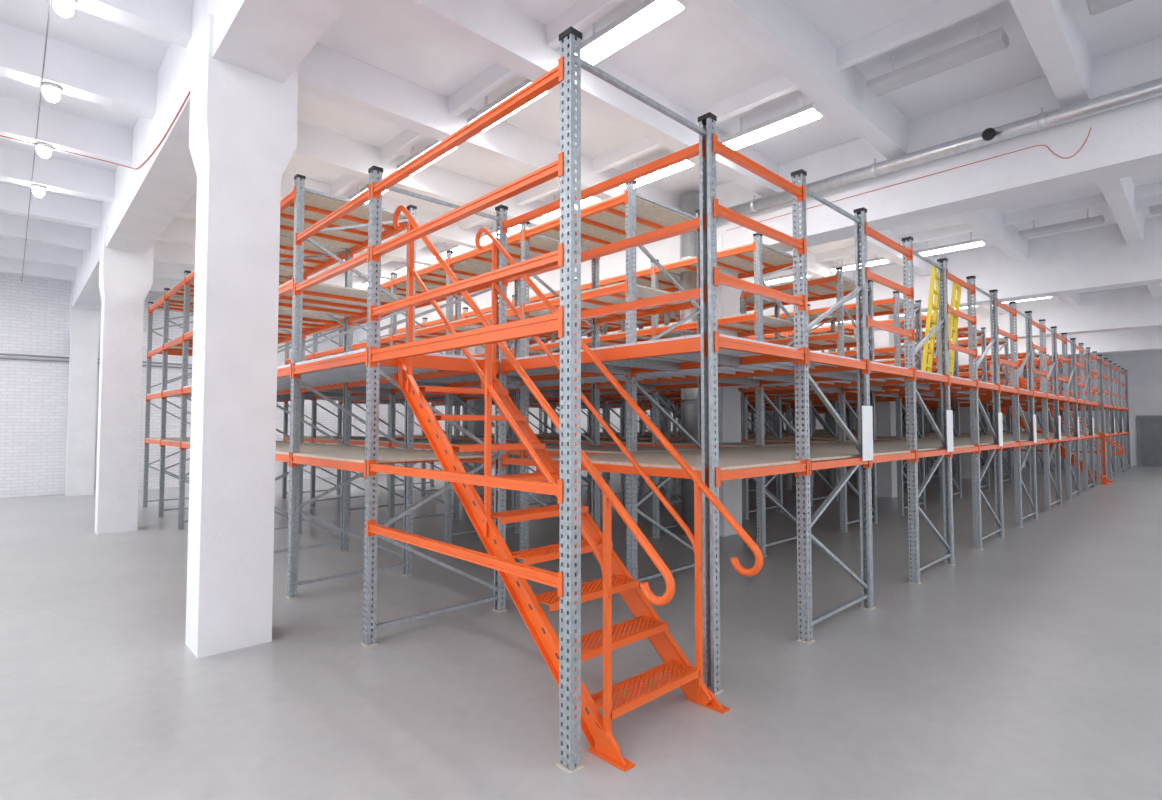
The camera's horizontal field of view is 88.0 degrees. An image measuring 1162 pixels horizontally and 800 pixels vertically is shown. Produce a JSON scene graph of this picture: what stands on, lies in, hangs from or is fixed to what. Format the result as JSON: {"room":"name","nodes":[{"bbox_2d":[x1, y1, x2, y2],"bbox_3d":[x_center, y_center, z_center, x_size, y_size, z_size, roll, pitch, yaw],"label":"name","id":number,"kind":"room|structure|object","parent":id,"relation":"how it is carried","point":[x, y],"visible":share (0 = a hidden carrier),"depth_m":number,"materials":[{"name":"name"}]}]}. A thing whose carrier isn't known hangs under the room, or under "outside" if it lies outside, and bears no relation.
{"room":"warehouse","nodes":[
{"label":"warehouse","id":0,"kind":"room"},
{"bbox_2d":[0,272,755,497],"bbox_3d":[-6.042,-0.318,22.971,50.500,6.100,0.300,2,-3,-44],"label":"wall","id":1,"kind":"structure","parent":0,"point":[34,311],"depth_m":15.55,"materials":[{"name":"white paint"}]},
{"bbox_2d":[0,353,191,368],"bbox_3d":[-12.961,-1.031,16.121,17.000,0.150,0.050,2,-3,-44],"label":"pipe","id":2,"kind":"object","parent":1,"relation":"attached to","point":[0,353],"visible":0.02,"depth_m":15.46,"materials":[{"name":"grey metal"}]},
{"bbox_2d":[0,458,1161,799],"bbox_3d":[5.716,2.347,10.510,50.500,0.200,34.600,2,-3,-44],"label":"floor","id":3,"kind":"structure","parent":0,"point":[1028,666],"depth_m":4.57,"materials":[{"name":"concrete"}]},
{"bbox_2d":[65,293,100,495],"bbox_3d":[-12.970,-0.126,15.725,0.690,5.150,0.660,2,-3,-44],"label":"column","id":4,"kind":"structure","parent":3,"relation":"on","point":[84,329],"depth_m":15.46,"materials":[{"name":"white paint"}]},
{"bbox_2d":[94,226,153,534],"bbox_3d":[-7.984,-0.330,10.493,0.690,5.150,0.660,2,-3,-44],"label":"column","id":5,"kind":"structure","parent":3,"relation":"on","point":[125,276],"depth_m":10.23,"materials":[{"name":"white paint"}]},
{"bbox_2d":[185,14,297,657],"bbox_3d":[-2.985,-0.535,5.247,0.690,5.150,0.660,2,-3,-44],"label":"column","id":6,"kind":"structure","parent":3,"relation":"on","point":[243,122],"depth_m":4.97,"materials":[{"name":"white paint"}]},
{"bbox_2d":[351,332,365,477],"bbox_3d":[-7.648,0.172,20.786,0.690,4.950,0.660,2,-3,-44],"label":"column","id":7,"kind":"structure","parent":3,"relation":"on","point":[356,410],"depth_m":20.44,"materials":[{"name":"white paint"}]},
{"bbox_2d":[142,26,722,773],"bbox_3d":[-4.320,-0.084,8.745,1.424,4.522,13.864,2,-3,-44],"label":"rack","id":8,"kind":"object","parent":3,"relation":"on","point":[319,230],"visible":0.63,"depth_m":5.01,"materials":[{"name":"metal"}]},
{"bbox_2d":[461,300,491,495],"bbox_3d":[-2.662,-0.032,15.554,0.690,4.950,0.660,2,-3,-44],"label":"column","id":9,"kind":"structure","parent":3,"relation":"on","point":[476,428],"depth_m":15.21,"materials":[{"name":"white paint"}]},
{"bbox_2d":[526,408,535,466],"bbox_3d":[-2.289,0.372,25.885,0.690,4.950,0.660,2,-3,-44],"label":"column","id":10,"kind":"structure","parent":3,"relation":"on","point":[532,419],"depth_m":25.65,"materials":[{"name":"white paint"}]},
{"bbox_2d":[282,169,874,643],"bbox_3d":[-2.186,-0.019,10.417,1.424,4.522,13.344,2,-3,-44],"label":"rack","id":11,"kind":"object","parent":3,"relation":"on","point":[628,214],"visible":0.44,"depth_m":7.25,"materials":[{"name":"metal"}]},
{"bbox_2d":[277,133,809,486],"bbox_3d":[-3.155,-0.424,9.492,1.390,2.501,13.316,2,-3,-44],"label":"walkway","id":12,"kind":"object","parent":11,"relation":"attached to","point":[730,349],"visible":0.5,"depth_m":4.97,"materials":[{"name":"metal"}]},
{"bbox_2d":[352,222,917,467],"bbox_3d":[-1.199,-0.351,11.352,1.390,2.501,13.316,2,-3,-44],"label":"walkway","id":13,"kind":"object","parent":11,"relation":"attached to","point":[874,367],"visible":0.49,"depth_m":6.96,"materials":[{"name":"metal"}]},
{"bbox_2d":[862,406,872,460],"bbox_3d":[2.833,0.328,5.964,0.250,0.540,0.018,2,-3,-44],"label":"sign board","id":14,"kind":"object","parent":11,"relation":"attached to","point":[867,417],"visible":1,"depth_m":5.95,"materials":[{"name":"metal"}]},
{"bbox_2d":[393,205,763,771],"bbox_3d":[-0.286,0.163,4.510,1.000,3.830,3.116,2,-3,-44],"label":"metal staircase","id":15,"kind":"structure","parent":3,"relation":"on","point":[597,729],"depth_m":4.09,"materials":[{"name":"orange metal"}]},
{"bbox_2d":[637,410,647,431],"bbox_3d":[3.070,0.571,30.985,0.690,4.950,0.660,2,-3,-44],"label":"column","id":16,"kind":"structure","parent":3,"relation":"on","point":[646,410],"depth_m":30.70,"materials":[{"name":"white paint"}]},
{"bbox_2d":[651,407,670,477],"bbox_3d":[2.697,0.167,20.654,0.690,4.950,0.660,2,-3,-44],"label":"column","id":17,"kind":"structure","parent":3,"relation":"on","point":[661,415],"depth_m":20.25,"materials":[{"name":"white paint"}]},
{"bbox_2d":[387,233,954,583],"bbox_3d":[-0.231,0.054,12.278,1.424,4.522,13.344,2,-3,-44],"label":"rack","id":18,"kind":"object","parent":3,"relation":"on","point":[756,258],"visible":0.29,"depth_m":8.79,"materials":[{"name":"metal"}]},
{"bbox_2d":[435,269,979,456],"bbox_3d":[0.756,-0.278,13.213,1.390,2.501,13.316,2,-3,-44],"label":"walkway","id":19,"kind":"object","parent":18,"relation":"attached to","point":[957,448],"visible":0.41,"depth_m":8.77,"materials":[{"name":"metal"}]},
{"bbox_2d":[949,282,961,375],"bbox_3d":[5.288,-1.002,8.562,0.443,1.440,0.144,2,-3,-44],"label":"ladder","id":20,"kind":"object","parent":19,"relation":"attached to","point":[955,287],"visible":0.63,"depth_m":8.58,"materials":[{"name":"yellow metal"}]},
{"bbox_2d":[921,267,941,371],"bbox_3d":[4.607,-1.028,7.914,0.443,1.440,0.144,2,-3,-44],"label":"ladder","id":21,"kind":"object","parent":18,"relation":"on","point":[932,291],"visible":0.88,"depth_m":7.88,"materials":[{"name":"yellow metal"}]},
{"bbox_2d":[946,410,953,451],"bbox_3d":[4.788,0.401,7.824,0.250,0.540,0.018,2,-3,-44],"label":"sign board","id":22,"kind":"object","parent":18,"relation":"attached to","point":[949,413],"visible":1,"depth_m":7.81,"materials":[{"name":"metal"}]},
{"bbox_2d":[713,235,743,536],"bbox_3d":[2.338,-0.237,10.308,0.690,4.950,0.660,2,-3,-44],"label":"column","id":23,"kind":"structure","parent":3,"relation":"on","point":[728,298],"depth_m":9.98,"materials":[{"name":"white paint"}]},
{"bbox_2d":[492,267,1004,549],"bbox_3d":[1.725,0.127,14.138,1.424,4.522,13.344,2,-3,-44],"label":"rack","id":24,"kind":"object","parent":3,"relation":"on","point":[837,286],"visible":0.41,"depth_m":10.79,"materials":[{"name":"metal"}]},
{"bbox_2d":[529,298,1020,450],"bbox_3d":[2.711,-0.206,15.074,1.390,2.501,13.316,2,-3,-44],"label":"walkway","id":25,"kind":"object","parent":24,"relation":"attached to","point":[1006,444],"visible":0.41,"depth_m":10.57,"materials":[{"name":"metal"}]},
{"bbox_2d":[998,413,1002,445],"bbox_3d":[6.744,0.474,9.685,0.250,0.540,0.018,2,-3,-44],"label":"sign board","id":26,"kind":"object","parent":24,"relation":"attached to","point":[1000,422],"visible":1,"depth_m":9.66,"materials":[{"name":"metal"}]},
{"bbox_2d":[767,410,778,430],"bbox_3d":[8.056,0.366,25.753,0.690,4.950,0.660,2,-3,-44],"label":"column","id":27,"kind":"structure","parent":3,"relation":"on","point":[770,412],"depth_m":25.38,"materials":[{"name":"white paint"}]},
{"bbox_2d":[539,291,1037,527],"bbox_3d":[3.680,0.199,15.999,1.424,4.522,13.344,2,-3,-44],"label":"rack","id":28,"kind":"object","parent":3,"relation":"on","point":[895,305],"visible":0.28,"depth_m":12.29,"materials":[{"name":"metal"}]},
{"bbox_2d":[581,318,1048,444],"bbox_3d":[4.667,-0.133,16.934,1.390,2.501,13.316,2,-3,-44],"label":"walkway","id":29,"kind":"object","parent":28,"relation":"attached to","point":[1043,328],"visible":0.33,"depth_m":12.56,"materials":[{"name":"metal"}]},
{"bbox_2d":[1033,414,1036,442],"bbox_3d":[8.699,0.546,11.545,0.250,0.540,0.018,2,-3,-44],"label":"sign board","id":30,"kind":"object","parent":28,"relation":"attached to","point":[1034,415],"visible":1,"depth_m":11.52,"materials":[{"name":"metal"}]},
{"bbox_2d":[600,308,1062,511],"bbox_3d":[5.635,0.272,17.860,1.424,4.522,13.344,2,-3,-44],"label":"rack","id":31,"kind":"object","parent":3,"relation":"on","point":[849,329],"visible":0.2,"depth_m":14.07,"materials":[{"name":"metal"}]},
{"bbox_2d":[644,333,1070,442],"bbox_3d":[6.622,-0.060,18.795,1.390,2.501,13.316,2,-3,-44],"label":"walkway","id":32,"kind":"object","parent":31,"relation":"attached to","point":[1064,340],"visible":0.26,"depth_m":14.31,"materials":[{"name":"metal"}]},
{"bbox_2d":[1058,416,1060,439],"bbox_3d":[10.654,0.619,13.406,0.250,0.540,0.018,2,-3,-44],"label":"sign board","id":33,"kind":"object","parent":31,"relation":"attached to","point":[1059,417],"visible":1,"depth_m":13.38,"materials":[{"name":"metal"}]},
{"bbox_2d":[644,322,1080,500],"bbox_3d":[7.590,0.345,19.720,1.424,4.522,13.344,2,-3,-44],"label":"rack","id":34,"kind":"object","parent":3,"relation":"on","point":[963,331],"visible":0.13,"depth_m":15.77,"materials":[{"name":"metal"}]},
{"bbox_2d":[755,344,1086,439],"bbox_3d":[8.577,0.013,20.655,1.390,2.501,13.316,2,-3,-44],"label":"walkway","id":35,"kind":"object","parent":34,"relation":"attached to","point":[1083,402],"visible":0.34,"depth_m":16.13,"materials":[{"name":"metal"}]},
{"bbox_2d":[1077,417,1079,437],"bbox_3d":[12.609,0.692,15.266,0.250,0.540,0.018,2,-3,-44],"label":"sign board","id":36,"kind":"object","parent":34,"relation":"attached to","point":[1077,417],"visible":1,"depth_m":15.24,"materials":[{"name":"metal"}]},
{"bbox_2d":[870,314,897,497],"bbox_3d":[7.697,-0.038,15.407,0.690,4.950,0.660,2,-3,-44],"label":"column","id":37,"kind":"structure","parent":3,"relation":"on","point":[885,412],"depth_m":15.07,"materials":[{"name":"white paint"}]},
{"bbox_2d":[741,337,1094,491],"bbox_3d":[9.546,0.417,21.581,1.424,4.522,13.344,2,-3,-44],"label":"rack","id":38,"kind":"object","parent":3,"relation":"on","point":[963,343],"visible":0.2,"depth_m":18.10,"materials":[{"name":"metal"}]},
{"bbox_2d":[784,352,1099,437],"bbox_3d":[10.532,0.085,22.516,1.390,2.501,13.316,2,-3,-44],"label":"walkway","id":39,"kind":"object","parent":38,"relation":"attached to","point":[1092,355],"visible":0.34,"depth_m":18.10,"materials":[{"name":"metal"}]},
{"bbox_2d":[1092,417,1093,435],"bbox_3d":[14.565,0.765,17.127,0.250,0.540,0.018,2,-3,-44],"label":"sign board","id":40,"kind":"object","parent":38,"relation":"attached to","point":[1092,417],"visible":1,"depth_m":17.10,"materials":[{"name":"metal"}]},
{"bbox_2d":[748,350,1105,484],"bbox_3d":[11.322,0.498,23.629,1.424,4.522,13.864,2,-3,-44],"label":"rack","id":41,"kind":"object","parent":3,"relation":"on","point":[1094,377],"visible":0.12,"depth_m":19.12,"materials":[{"name":"metal"}]},
{"bbox_2d":[751,348,1116,478],"bbox_3d":[13.456,0.563,25.302,1.424,4.522,13.344,2,-3,-44],"label":"rack","id":42,"kind":"object","parent":3,"relation":"on","point":[1112,461],"visible":0.16,"depth_m":21.04,"materials":[{"name":"metal"}]},
{"bbox_2d":[749,359,1109,436],"bbox_3d":[12.488,0.158,24.376,1.390,2.501,13.316,2,-3,-44],"label":"walkway","id":43,"kind":"object","parent":42,"relation":"attached to","point":[1103,362],"visible":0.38,"depth_m":19.71,"materials":[{"name":"metal"}]},
{"bbox_2d":[932,365,1118,435],"bbox_3d":[14.443,0.231,26.237,1.390,2.501,13.316,2,-3,-44],"label":"walkway","id":44,"kind":"object","parent":42,"relation":"attached to","point":[1113,367],"visible":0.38,"depth_m":21.66,"materials":[{"name":"metal"}]},
{"bbox_2d":[784,354,1123,473],"bbox_3d":[15.412,0.636,27.162,1.424,4.522,13.344,2,-3,-44],"label":"rack","id":45,"kind":"object","parent":3,"relation":"on","point":[1117,400],"visible":0.23,"depth_m":22.92,"materials":[{"name":"metal"}]},
{"bbox_2d":[797,370,1126,434],"bbox_3d":[16.398,0.304,28.098,1.390,2.501,13.316,2,-3,-44],"label":"walkway","id":46,"kind":"object","parent":45,"relation":"attached to","point":[1123,373],"visible":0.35,"depth_m":23.68,"materials":[{"name":"metal"}]},
{"bbox_2d":[950,337,977,478],"bbox_3d":[13.056,0.161,20.507,0.690,4.950,0.660,2,-3,-44],"label":"column","id":47,"kind":"structure","parent":3,"relation":"on","point":[963,358],"depth_m":20.20,"materials":[{"name":"white paint"}]},
{"bbox_2d":[815,361,1130,469],"bbox_3d":[17.367,0.709,29.023,1.424,4.522,13.344,2,-3,-44],"label":"rack","id":48,"kind":"object","parent":3,"relation":"on","point":[1125,414],"visible":0.17,"depth_m":24.67,"materials":[{"name":"metal"}]},
{"bbox_2d":[1001,349,1025,467],"bbox_3d":[18.415,0.361,25.606,0.690,4.950,0.660,2,-3,-44],"label":"column","id":49,"kind":"structure","parent":3,"relation":"on","point":[1002,351],"depth_m":25.34,"materials":[{"name":"white paint"}]},
{"bbox_2d":[1000,366,1124,484],"bbox_3d":[15.356,0.745,19.394,1.000,3.830,3.116,2,-3,-44],"label":"metal staircase","id":50,"kind":"structure","parent":3,"relation":"on","point":[1104,480],"depth_m":18.91,"materials":[{"name":"orange metal"}]},
{"bbox_2d":[0,0,1161,336],"bbox_3d":[5.613,-3.314,15.194,42.500,0.720,27.200,2,-3,-44],"label":"ceiling","id":51,"kind":"structure","parent":0,"point":[387,78],"depth_m":6.99,"materials":[{"name":"white paint"}]},
{"bbox_2d":[21,0,50,281],"bbox_3d":[-8.525,-3.171,9.322,0.012,0.010,15.790,2,-3,-44],"label":"cable","id":52,"kind":"object","parent":51,"relation":"attached to","point":[49,0],"visible":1,"depth_m":6.77,"materials":[{"name":"grey plastic"}]},
{"bbox_2d":[31,184,45,196],"bbox_3d":[-8.098,-3.112,8.988,0.160,0.168,0.158,2,-3,-44],"label":"lamp","id":53,"kind":"object","parent":51,"relation":"attached to","point":[38,190],"visible":1,"depth_m":8.95,"materials":[{"name":"white"}]},
{"bbox_2d":[36,142,52,157],"bbox_3d":[-6.829,-3.164,7.656,0.160,0.168,0.158,2,-3,-44],"label":"lamp","id":54,"kind":"object","parent":51,"relation":"attached to","point":[44,152],"visible":0.84,"depth_m":7.62,"materials":[{"name":"white"}]},
{"bbox_2d":[42,82,61,101],"bbox_3d":[-5.560,-3.216,6.325,0.160,0.168,0.158,2,-3,-44],"label":"lamp","id":55,"kind":"object","parent":51,"relation":"attached to","point":[51,91],"visible":1,"depth_m":6.29,"materials":[{"name":"white plastic"}]},
{"bbox_2d":[53,0,75,16],"bbox_3d":[-4.291,-3.268,4.993,0.160,0.168,0.158,2,-3,-44],"label":"lamp","id":56,"kind":"object","parent":51,"relation":"attached to","point":[65,8],"visible":1,"depth_m":4.96,"materials":[{"name":"white"}]},
{"bbox_2d":[0,91,189,169],"bbox_3d":[-5.839,-3.007,5.758,2.926,0.482,3.756,2,-3,-44],"label":"cable","id":57,"kind":"object","parent":51,"relation":"attached to","point":[189,91],"visible":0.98,"depth_m":7.29,"materials":[{"name":"red plastic"}]},
{"bbox_2d":[71,0,350,309],"bbox_3d":[-3.838,-3.226,6.184,0.540,1.000,27.200,2,-3,-44],"label":"ceiling beam","id":58,"kind":"structure","parent":51,"relation":"attached to","point":[267,38],"depth_m":6.30,"materials":[{"name":"white concrete"}]},
{"bbox_2d":[347,184,387,203],"bbox_3d":[-3.407,-3.420,9.656,0.260,0.340,1.240,2,-3,-44],"label":"lamp","id":59,"kind":"object","parent":51,"relation":"hanging from","point":[365,188],"visible":0.11,"depth_m":9.65,"materials":[{"name":"white"}]},
{"bbox_2d":[362,279,387,286],"bbox_3d":[-5.258,-3.191,15.511,0.260,0.340,1.240,2,-3,-44],"label":"lamp","id":60,"kind":"object","parent":51,"relation":"hanging from","point":[365,283],"visible":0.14,"depth_m":15.68,"materials":[{"name":"white plastic"}]},
{"bbox_2d":[394,261,405,274],"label":"lamp","id":61,"kind":"object","parent":51,"relation":"hanging from","point":[401,270],"depth_m":14.38,"materials":[{"name":"white plastic"}]},
{"bbox_2d":[416,264,424,269],"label":"lamp","id":62,"kind":"object","parent":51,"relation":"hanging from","point":[418,266],"depth_m":13.91,"materials":[{"name":"white plastic"}]},
{"bbox_2d":[397,140,457,175],"bbox_3d":[-2.138,-3.472,8.325,0.260,0.340,1.240,2,-3,-44],"label":"lamp","id":63,"kind":"object","parent":51,"relation":"hanging from","point":[435,142],"visible":0.25,"depth_m":8.28,"materials":[{"name":"white plastic"}]},
{"bbox_2d":[433,242,470,258],"bbox_3d":[-2.720,-3.296,12.848,0.260,0.340,1.240,2,-3,-44],"label":"lamp","id":64,"kind":"object","parent":51,"relation":"hanging from","point":[457,249],"visible":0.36,"depth_m":12.70,"materials":[{"name":"white"}]},
{"bbox_2d":[481,233,491,241],"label":"lamp","id":65,"kind":"object","parent":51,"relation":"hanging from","point":[483,236],"depth_m":11.82,"materials":[{"name":"white"}]},
{"bbox_2d":[490,221,498,237],"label":"lamp","id":66,"kind":"object","parent":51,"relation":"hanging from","point":[493,231],"depth_m":11.61,"materials":[{"name":"white"}]},
{"bbox_2d":[467,78,548,131],"bbox_3d":[-0.869,-3.524,6.993,0.260,0.340,1.240,2,-3,-44],"label":"lamp","id":67,"kind":"object","parent":51,"relation":"hanging from","point":[527,81],"visible":0.36,"depth_m":6.91,"materials":[{"name":"white plastic"}]},
{"bbox_2d":[507,225,520,235],"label":"lamp","id":68,"kind":"object","parent":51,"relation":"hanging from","point":[512,230],"depth_m":11.26,"materials":[{"name":"white"}]},
{"bbox_2d":[543,209,559,218],"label":"lamp","id":69,"kind":"object","parent":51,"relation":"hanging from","point":[556,213],"depth_m":10.47,"materials":[{"name":"white"}]},
{"bbox_2d":[575,197,599,208],"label":"lamp","id":70,"kind":"object","parent":51,"relation":"hanging from","point":[584,203],"depth_m":9.84,"materials":[{"name":"white"}]},
{"bbox_2d":[575,0,685,64],"bbox_3d":[0.400,-3.576,5.662,0.260,0.340,1.240,2,-3,-44],"label":"lamp","id":71,"kind":"object","parent":51,"relation":"hanging from","point":[649,14],"visible":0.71,"depth_m":5.55,"materials":[{"name":"white plastic"}]},
{"bbox_2d":[620,159,694,187],"bbox_3d":[1.087,-3.452,8.854,0.260,0.340,1.240,2,-3,-44],"label":"lamp","id":72,"kind":"object","parent":51,"relation":"hanging from","point":[688,163],"visible":0.32,"depth_m":8.73,"materials":[{"name":"white plastic"}]},
{"bbox_2d":[353,37,1161,341],"bbox_3d":[1.485,-2.928,11.245,0.540,1.200,27.200,2,-3,-44],"label":"ceiling beam","id":73,"kind":"structure","parent":51,"relation":"attached to","point":[1125,141],"depth_m":7.44,"materials":[{"name":"white concrete"}]},
{"bbox_2d":[721,93,822,149],"bbox_3d":[2.355,-3.504,7.522,0.260,0.340,1.240,2,-3,-44],"label":"lamp","id":74,"kind":"object","parent":51,"relation":"hanging from","point":[810,112],"visible":0.88,"depth_m":7.40,"materials":[{"name":"white plastic"}]},
{"bbox_2d":[764,274,809,284],"bbox_3d":[5.176,-3.200,15.285,0.260,0.340,1.240,2,-3,-44],"label":"lamp","id":75,"kind":"object","parent":51,"relation":"hanging from","point":[770,280],"visible":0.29,"depth_m":15.29,"materials":[{"name":"white plastic"}]},
{"bbox_2d":[830,258,854,271],"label":"lamp","id":76,"kind":"object","parent":51,"relation":"hanging from","point":[849,266],"depth_m":14.09,"materials":[{"name":"white plastic"}]},
{"bbox_2d":[530,216,1161,345],"bbox_3d":[6.844,-2.728,16.344,0.540,1.200,27.200,2,-3,-44],"label":"ceiling beam","id":77,"kind":"structure","parent":51,"relation":"attached to","point":[1100,258],"depth_m":12.73,"materials":[{"name":"white concrete"}]},
{"bbox_2d":[867,254,889,266],"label":"lamp","id":78,"kind":"object","parent":51,"relation":"hanging from","point":[872,262],"depth_m":13.58,"materials":[{"name":"white"}]},
{"bbox_2d":[726,128,1090,230],"bbox_3d":[3.973,-2.768,8.217,0.008,0.277,4.604,2,-3,-44],"label":"cable","id":79,"kind":"object","parent":51,"relation":"attached to","point":[1090,128],"visible":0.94,"depth_m":7.53,"materials":[{"name":"red plastic"}]},
{"bbox_2d":[866,18,1008,96],"bbox_3d":[3.624,-3.556,6.191,0.260,0.340,1.240,2,-3,-44],"label":"lamp","id":80,"kind":"object","parent":51,"relation":"hanging from","point":[994,41],"visible":1,"depth_m":6.08,"materials":[{"name":"white paint"}]},
{"bbox_2d":[916,232,984,255],"bbox_3d":[7.714,-3.304,12.622,0.260,0.340,1.240,2,-3,-44],"label":"lamp","id":81,"kind":"object","parent":51,"relation":"hanging from","point":[971,243],"visible":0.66,"depth_m":12.49,"materials":[{"name":"white"}]},
{"bbox_2d":[817,285,1161,351],"bbox_3d":[12.203,-2.529,21.443,0.540,1.200,27.200,2,-3,-44],"label":"ceiling beam","id":82,"kind":"structure","parent":51,"relation":"attached to","point":[1129,308],"depth_m":17.99,"materials":[{"name":"white concrete"}]},
{"bbox_2d":[1003,297,1051,302],"bbox_3d":[13.073,-3.105,17.721,0.260,0.340,1.240,2,-3,-44],"label":"lamp","id":83,"kind":"object","parent":51,"relation":"hanging from","point":[1044,297],"visible":0.05,"depth_m":17.61,"materials":[{"name":"white plastic"}]},
{"bbox_2d":[922,327,1161,356],"bbox_3d":[17.561,-2.330,26.543,0.540,1.200,27.200,2,-3,-44],"label":"ceiling beam","id":84,"kind":"structure","parent":51,"relation":"attached to","point":[1142,339],"depth_m":23.22,"materials":[{"name":"white concrete"}]},
{"bbox_2d":[1018,209,1104,237],"bbox_3d":[8.983,-3.356,11.290,0.260,0.340,1.240,2,-3,-44],"label":"lamp","id":85,"kind":"object","parent":51,"relation":"hanging from","point":[1096,220],"visible":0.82,"depth_m":11.20,"materials":[{"name":"white paint"}]},
{"bbox_2d":[1079,286,1138,293],"bbox_3d":[14.342,-3.157,16.390,0.260,0.340,1.240,2,-3,-44],"label":"lamp","id":86,"kind":"object","parent":51,"relation":"hanging from","point":[1135,286],"visible":0.21,"depth_m":16.42,"materials":[{"name":"white paint"}]},
{"bbox_2d":[1086,0,1132,15],"bbox_3d":[4.893,-3.608,4.860,0.260,0.340,1.240,2,-3,-44],"label":"lamp","id":87,"kind":"object","parent":51,"relation":"hanging from","point":[1095,7],"visible":1,"depth_m":5.22,"materials":[{"name":"white paint"}]},
{"bbox_2d":[1149,204,1161,214],"bbox_3d":[10.252,-3.409,9.959,0.260,0.340,1.240,2,-3,-44],"label":"lamp","id":88,"kind":"object","parent":51,"relation":"hanging from","point":[1155,209],"visible":1,"depth_m":10.28,"materials":[{"name":"white paint"}]},
{"bbox_2d":[680,78,1161,535],"bbox_3d":[6.142,-0.795,5.643,0.380,5.700,12.790,2,-3,-44],"label":"pipe","id":89,"kind":"object","parent":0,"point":[690,201],"visible":0.52,"depth_m":7.97,"materials":[{"name":"metal"}]},
{"bbox_2d":[982,128,995,140],"bbox_3d":[4.748,-3.094,7.009,0.140,0.140,0.136,2,-3,-44],"label":"cctv camera","id":90,"kind":"object","parent":89,"relation":"attached to","point":[988,134],"visible":1,"depth_m":6.97,"materials":[{"name":"black plastic"}]},
{"bbox_2d":[760,350,1161,465],"bbox_3d":[21.110,-0.049,29.835,0.300,6.100,27.200,2,-3,-44],"label":"wall","id":91,"kind":"structure","parent":0,"point":[1144,368],"depth_m":26.44,"materials":[{"name":"white paint"}]},
{"bbox_2d":[1136,415,1161,466],"bbox_3d":[24.619,1.753,25.784,0.100,2.178,1.160,2,-3,-44],"label":"door","id":92,"kind":"structure","parent":91,"relation":"in","point":[1149,428],"depth_m":25.92,"materials":[{"name":"grey paint"}]}
]}

